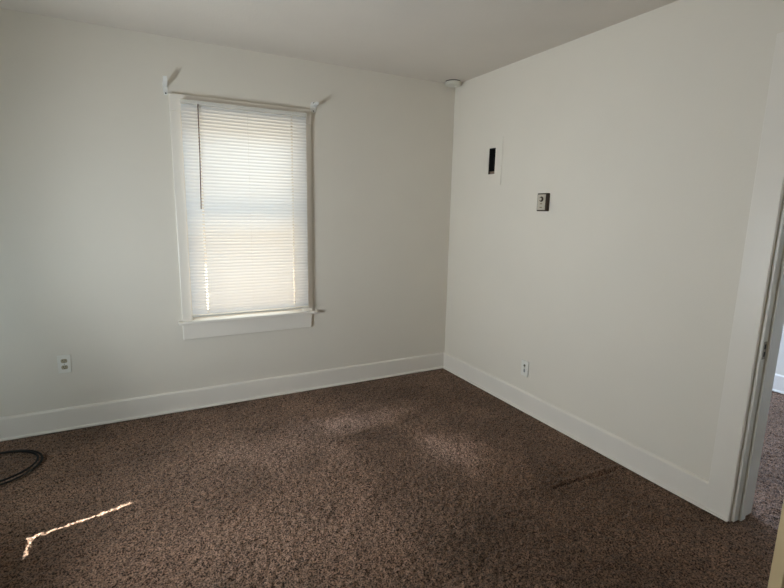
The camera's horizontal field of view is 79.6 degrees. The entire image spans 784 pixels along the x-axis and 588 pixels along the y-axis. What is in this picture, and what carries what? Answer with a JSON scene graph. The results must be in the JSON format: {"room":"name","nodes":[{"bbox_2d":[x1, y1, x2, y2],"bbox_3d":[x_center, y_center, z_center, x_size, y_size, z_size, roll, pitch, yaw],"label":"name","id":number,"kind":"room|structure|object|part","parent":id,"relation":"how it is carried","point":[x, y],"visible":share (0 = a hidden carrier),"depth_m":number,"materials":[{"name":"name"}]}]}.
{"room":"empty bedroom","nodes":[
{"label":"empty bedroom","id":0,"kind":"room"},
{"bbox_2d":[0,8,454,416],"bbox_3d":[-0.176,-0.468,3.844,6.120,2.490,0.160,-4,12,-27],"label":"wall","id":1,"kind":"structure","parent":0,"point":[89,259],"depth_m":3.04,"materials":[{"name":"paint"}]},
{"bbox_2d":[57,355,71,372],"bbox_3d":[-2.038,0.436,2.925,0.070,0.114,0.010,-4,12,-27],"label":"wall outlet","id":2,"kind":"object","parent":1,"relation":"attached to","point":[63,361],"visible":1,"depth_m":2.92,"materials":[{"name":"beige plastic"}]},
{"bbox_2d":[162,76,167,94],"bbox_3d":[-1.394,-1.287,2.892,0.029,0.102,0.094,-4,12,-27],"label":"curtain rod bracket","id":3,"kind":"object","parent":1,"relation":"attached to","point":[164,82],"visible":1,"depth_m":2.92,"materials":[{"name":"white metal"}]},
{"bbox_3d":[-1.394,-1.309,2.885,0.024,0.054,0.090,-7,13,-27],"label":"rod arm","id":4,"kind":"part","parent":3,"relation":"part of","materials":[{"name":"white metal"}]},
{"bbox_2d":[0,352,443,441],"bbox_3d":[-1.119,0.721,3.460,3.620,0.143,0.028,-4,12,-27],"label":"baseboard","id":5,"kind":"structure","parent":1,"relation":"attached to","point":[18,426],"depth_m":3.33,"materials":[{"name":"paint"}]},
{"bbox_2d":[169,93,316,339],"bbox_3d":[-1.035,-0.510,3.346,0.969,1.593,0.215,-4,12,-27],"label":"window","id":6,"kind":"structure","parent":1,"relation":"in","point":[234,324],"depth_m":3.26,"materials":[{"name":"paint"}]},
{"bbox_2d":[180,99,308,317],"bbox_3d":[-0.977,-0.556,3.245,0.814,1.400,0.034,-4,12,-27],"label":"mini blind","id":7,"kind":"object","parent":6,"relation":"attached to","point":[247,157],"visible":1,"depth_m":3.23,"materials":[{"name":"white plastic"}]},
{"bbox_3d":[-1.249,-0.529,3.110,0.001,1.374,0.026,-4,12,-27],"label":"ladder cord","id":8,"kind":"part","parent":7,"relation":"part of","materials":[{"name":"white fabric"}]},
{"bbox_3d":[-0.965,-1.232,3.126,0.814,0.026,0.028,-4,12,-27],"label":"head rail","id":9,"kind":"part","parent":7,"relation":"part of","materials":[{"name":"white metal"}]},
{"bbox_3d":[-0.979,-0.550,3.250,0.001,1.374,0.026,-4,12,-27],"label":"ladder cord","id":10,"kind":"part","parent":7,"relation":"part of","materials":[{"name":"white fabric"}]},
{"bbox_3d":[-0.992,0.126,3.372,0.810,0.012,0.024,-4,12,-27],"label":"rail","id":11,"kind":"part","parent":7,"relation":"part of","materials":[{"name":"white plastic"}]},
{"bbox_3d":[-0.713,-0.569,3.388,0.001,1.374,0.026,-4,12,-27],"label":"ladder cord","id":12,"kind":"part","parent":7,"relation":"part of","materials":[{"name":"white fabric"}]},
{"bbox_3d":[-1.050,-0.851,3.327,0.766,0.692,0.032,-4,12,-27],"label":"sash","id":13,"kind":"part","parent":6,"relation":"part of","materials":[{"name":"paint"}]},
{"bbox_3d":[-1.023,0.162,3.418,0.969,0.020,0.105,-4,12,-27],"label":"sill","id":14,"kind":"part","parent":6,"relation":"part of","materials":[{"name":"paint"}]},
{"bbox_3d":[-1.045,-0.203,3.410,0.766,0.700,0.032,-4,12,-27],"label":"sash","id":15,"kind":"part","parent":6,"relation":"part of","materials":[{"name":"paint"}]},
{"bbox_2d":[310,102,318,112],"bbox_3d":[-0.544,-1.333,3.339,0.047,0.072,0.090,-4,12,-27],"label":"curtain rod bracket","id":16,"kind":"object","parent":1,"relation":"attached to","point":[313,106],"visible":1,"depth_m":3.37,"materials":[{"name":"white metal"}]},
{"bbox_2d":[0,0,677,82],"bbox_3d":[0.873,-1.386,1.694,6.120,0.120,4.570,-4,12,-27],"label":"ceiling","id":17,"kind":"structure","parent":0,"point":[441,41],"depth_m":2.65,"materials":[{"name":"paint"}]},
{"bbox_2d":[445,79,460,87],"bbox_3d":[0.491,-1.690,3.781,0.132,0.038,0.132,-4,12,-27],"label":"smoke detector","id":18,"kind":"object","parent":17,"relation":"attached to","point":[452,83],"visible":1,"depth_m":3.74,"materials":[{"name":"plastic"}]},
{"bbox_2d":[0,368,783,587],"bbox_3d":[0.825,1.089,2.141,5.800,0.047,4.250,-4,12,-27],"label":"floor","id":19,"kind":"structure","parent":0,"point":[425,479],"depth_m":2.30,"materials":[{"name":"brown carpet"}]},
{"bbox_2d":[0,449,42,485],"bbox_3d":[-2.181,0.935,2.491,0.540,0.027,0.421,-4,12,-27],"label":"coiled cable","id":20,"kind":"object","parent":19,"relation":"on","point":[34,452],"visible":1,"depth_m":2.56,"materials":[{"name":"rubber"}]},
{"bbox_2d":[444,0,783,521],"bbox_3d":[1.556,-0.155,2.294,0.160,2.490,4.250,-4,12,-27],"label":"wall","id":21,"kind":"structure","parent":0,"point":[642,133],"depth_m":2.62,"materials":[{"name":"paint"}]},
{"bbox_2d":[482,137,503,185],"bbox_3d":[0.786,-0.994,3.553,0.074,0.340,0.215,-4,12,-27],"label":"wall plate","id":22,"kind":"object","parent":21,"relation":"attached to","point":[492,163],"visible":0.98,"depth_m":3.55,"materials":[{"name":"paint"}]},
{"bbox_2d":[521,359,528,376],"bbox_3d":[0.949,0.533,3.369,0.017,0.112,0.068,-4,12,-27],"label":"wall jack","id":23,"kind":"object","parent":21,"relation":"attached to","point":[525,364],"visible":1,"depth_m":3.36,"materials":[{"name":"beige plastic"}]},
{"bbox_2d":[537,193,549,210],"bbox_3d":[0.993,-0.604,3.097,0.040,0.116,0.082,-4,12,-27],"label":"thermostat","id":24,"kind":"object","parent":21,"relation":"attached to","point":[543,199],"visible":1,"depth_m":3.08,"materials":[{"name":"beige plastic"}]},
{"bbox_3d":[0.983,-0.604,3.093,0.004,0.100,0.068,-4,12,-27],"label":"plate","id":25,"kind":"part","parent":24,"relation":"part of","materials":[{"name":"beige plastic"}]},
{"bbox_2d":[443,352,708,509],"bbox_3d":[1.000,0.792,3.295,0.028,0.143,2.305,-4,12,-27],"label":"baseboard","id":26,"kind":"structure","parent":21,"relation":"attached to","point":[683,483],"depth_m":2.85,"materials":[{"name":"paint"}]},
{"bbox_2d":[704,32,783,521],"bbox_3d":[1.658,-0.002,2.109,0.207,2.152,0.106,-4,12,-27],"label":"door frame","id":27,"kind":"structure","parent":21,"relation":"attached to","point":[768,189],"depth_m":2.06,"materials":[{"name":"paint"}]},
{"bbox_2d":[731,198,783,521],"bbox_3d":[1.871,0.124,1.730,0.155,2.046,0.793,-4,12,-27],"label":"trim","id":28,"kind":"structure","parent":21,"relation":"attached to","point":[773,322],"depth_m":2.11,"materials":[{"name":"paint"}]},
{"bbox_3d":[1.639,0.249,2.068,0.024,0.080,0.002,-4,12,-27],"label":"strike plate","id":29,"kind":"part","parent":28,"relation":"part of","materials":[{"name":"metal"}]},
{"bbox_2d":[767,500,783,587],"bbox_3d":[1.593,0.191,1.364,0.758,2.018,0.174,1,10,-3],"label":"door","id":30,"kind":"structure","parent":21,"relation":"in","point":[776,578],"depth_m":1.46,"materials":[{"name":"beige paint"}]},
{"bbox_2d":[774,325,783,391],"bbox_3d":[3.487,-0.298,3.297,0.160,2.490,4.250,-4,12,-27],"label":"wall","id":31,"kind":"structure","parent":0,"point":[780,362],"depth_m":3.84,"materials":[{"name":"paint"}]},
{"bbox_2d":[772,373,783,393],"bbox_3d":[3.382,0.810,3.453,0.028,0.143,4.250,-4,12,-27],"label":"baseboard","id":32,"kind":"structure","parent":31,"relation":"attached to","point":[778,385],"depth_m":3.85,"materials":[{"name":"paint"}]}
]}

